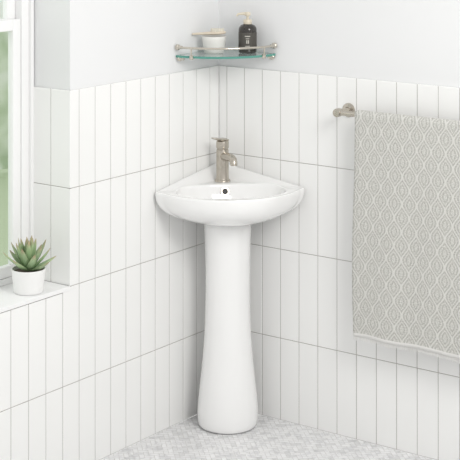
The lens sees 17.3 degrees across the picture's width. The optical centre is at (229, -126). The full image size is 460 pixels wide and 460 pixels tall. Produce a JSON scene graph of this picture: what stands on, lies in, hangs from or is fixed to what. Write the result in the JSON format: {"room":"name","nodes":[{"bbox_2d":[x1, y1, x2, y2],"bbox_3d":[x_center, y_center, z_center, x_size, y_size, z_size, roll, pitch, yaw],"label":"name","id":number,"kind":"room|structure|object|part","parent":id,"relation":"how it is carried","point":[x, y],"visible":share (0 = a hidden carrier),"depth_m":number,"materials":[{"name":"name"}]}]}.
{"room":"bathroom","nodes":[
{"label":"bathroom","id":0,"kind":"room"},
{"bbox_2d":[0,0,218,459],"bbox_3d":[-1.073,0.560,4.248,0.220,2.700,3.206,0,0,36],"label":"wall","id":1,"kind":"structure","parent":0,"point":[99,367],"depth_m":4.99,"materials":[{"name":"white tile"}]},
{"bbox_2d":[0,0,20,278],"bbox_3d":[-1.015,0.493,4.480,0.048,1.593,1.079,0,0,36],"label":"window","id":2,"kind":"structure","parent":1,"relation":"in","point":[13,26],"depth_m":4.88,"materials":[{"name":"white paint"}]},
{"bbox_3d":[-1.025,0.098,4.487,0.023,0.804,1.079,0,0,36],"label":"upper sash","id":3,"kind":"part","parent":2,"relation":"part of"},
{"bbox_2d":[0,0,33,285],"bbox_3d":[-1.007,0.485,4.480,0.067,1.650,1.160,0,0,36],"label":"frame","id":4,"kind":"object","parent":1,"relation":"attached to","point":[24,9],"visible":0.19,"depth_m":4.92,"materials":[{"name":"white paint"}]},
{"bbox_2d":[0,281,69,312],"bbox_3d":[-0.929,1.317,4.420,0.194,0.014,1.155,0,0,36],"label":"windowsill","id":5,"kind":"structure","parent":1,"relation":"attached to","point":[9,300],"depth_m":4.72,"materials":[{"name":"white paint"}]},
{"bbox_2d":[4,236,55,295],"bbox_3d":[-0.626,1.223,4.763,0.150,0.174,0.156,0,0,9],"label":"potted succulent","id":6,"kind":"object","parent":5,"relation":"on","point":[28,276],"visible":1,"depth_m":4.72,"materials":[{"name":"green plant"}]},
{"bbox_2d":[11,266,45,295],"bbox_3d":[-0.632,1.272,4.758,0.107,0.076,0.107,0,0,36],"label":"pot","id":7,"kind":"object","parent":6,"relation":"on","point":[27,280],"depth_m":4.72,"materials":[{"name":"white ceramic"}]},
{"bbox_2d":[175,43,276,60],"bbox_3d":[-0.013,0.619,5.294,0.259,0.060,0.259,0,0,36],"label":"glass corner shelf","id":8,"kind":"object","parent":1,"relation":"attached to","point":[229,53],"visible":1,"depth_m":5.26,"materials":[{"name":"clear glass"}]},
{"bbox_2d":[202,35,225,53],"bbox_3d":[-0.056,0.597,5.343,0.087,0.060,0.087,0,0,36],"label":"cup","id":9,"kind":"object","parent":8,"relation":"on","point":[209,41],"visible":0.88,"depth_m":5.31,"materials":[{"name":"white ceramic"}]},
{"bbox_2d":[192,28,225,34],"bbox_3d":[-0.073,0.553,5.338,0.120,0.024,0.050,0,0,-9],"label":"bath brush","id":10,"kind":"object","parent":9,"relation":"on","point":[214,31],"visible":1,"depth_m":5.33,"materials":[{"name":"beige wood"}]},
{"bbox_3d":[-0.073,0.557,5.339,0.120,0.015,0.050,0,0,-7],"label":"handle","id":11,"kind":"part","parent":10,"relation":"part of","materials":[{"name":"beige wood"}]},
{"bbox_3d":[-0.014,0.631,5.301,0.249,0.008,0.249,0,0,36],"label":"glass","id":12,"kind":"part","parent":8,"relation":"part of","materials":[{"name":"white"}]},
{"bbox_2d":[236,12,256,53],"bbox_3d":[0.062,0.554,5.338,0.065,0.144,0.065,0,0,36],"label":"soap dispenser bottle","id":13,"kind":"object","parent":8,"relation":"on","point":[247,34],"visible":0.98,"depth_m":5.31,"materials":[{"name":"black plastic"}]},
{"bbox_2d":[104,415,425,459],"bbox_3d":[0.303,1.935,3.233,3.200,0.049,3.200,0,0,36],"label":"floor","id":14,"kind":"structure","parent":0,"point":[195,415],"depth_m":5.07,"materials":[{"name":"white tile"}]},
{"bbox_2d":[101,414,433,459],"bbox_3d":[0.303,1.910,3.233,3.200,0.001,3.200,0,0,36],"label":"mosaic tiles","id":15,"kind":"structure","parent":14,"relation":"on","point":[148,448],"depth_m":5.06,"materials":[{"name":"tile"}]},
{"bbox_2d":[155,163,304,433],"bbox_3d":[0.003,1.472,5.191,0.392,0.875,0.392,0,0,36],"label":"pedestal sink","id":16,"kind":"object","parent":15,"relation":"on","point":[227,396],"visible":0.99,"depth_m":5.19,"materials":[{"name":"white ceramic"}]},
{"bbox_2d":[211,137,236,182],"bbox_3d":[-0.006,1.002,5.314,0.071,0.157,0.139,0,0,-40],"label":"faucet","id":17,"kind":"object","parent":16,"relation":"on","point":[223,157],"visible":1,"depth_m":5.33,"materials":[{"name":"silver metal"}]},
{"bbox_3d":[-0.036,0.931,5.344,0.063,0.016,0.032,0,0,-37],"label":"lever","id":18,"kind":"part","parent":17,"relation":"part of","materials":[{"name":"silver metal"}]},
{"bbox_3d":[-0.005,0.991,5.298,0.030,0.037,0.117,0,0,-22],"label":"spout","id":19,"kind":"part","parent":17,"relation":"part of","materials":[{"name":"silver metal"}]},
{"bbox_2d":[155,163,304,225],"bbox_3d":[0.003,1.115,5.191,0.393,0.162,0.393,0,0,36],"label":"basin","id":20,"kind":"object","parent":16,"relation":"in","point":[249,197],"depth_m":5.14,"materials":[{"name":"white ceramic"}]},
{"bbox_2d":[219,0,459,459],"bbox_3d":[1.226,0.560,4.676,3.420,2.700,0.220,0,0,36],"label":"wall","id":21,"kind":"structure","parent":0,"point":[276,116],"depth_m":5.19,"materials":[{"name":"white tile"}]},
{"bbox_2d":[333,103,354,116],"bbox_3d":[0.645,0.798,4.915,0.708,0.048,0.083,0,0,36],"label":"towel bar","id":22,"kind":"object","parent":21,"relation":"attached to","point":[348,110],"visible":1,"depth_m":5.08,"materials":[{"name":"silver metal"}]},
{"bbox_2d":[352,110,459,363],"bbox_3d":[0.638,1.164,4.882,0.544,0.766,0.051,0,0,36],"label":"hanging towel","id":23,"kind":"object","parent":22,"relation":"hanging from","point":[406,228],"visible":1,"depth_m":4.91,"materials":[{"name":"white fabric"}]},
{"label":"outside","id":24,"kind":"structure","parent":0,"visible":0},
{"bbox_2d":[0,169,7,265],"bbox_3d":[-1.259,1.950,8.227,4.770,0.040,13.000,0,0,36],"label":"lawn","id":25,"kind":"structure","parent":24,"point":[3,172],"depth_m":8.56,"materials":[{"name":"green plant"}]},
{"bbox_2d":[0,0,7,169],"bbox_3d":[-2.053,0.410,8.810,0.637,3.000,11.000,0,0,36],"label":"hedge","id":26,"kind":"object","parent":25,"relation":"on","point":[3,35],"visible":0.02,"depth_m":9.64,"materials":[{"name":"green plant"}]}
]}

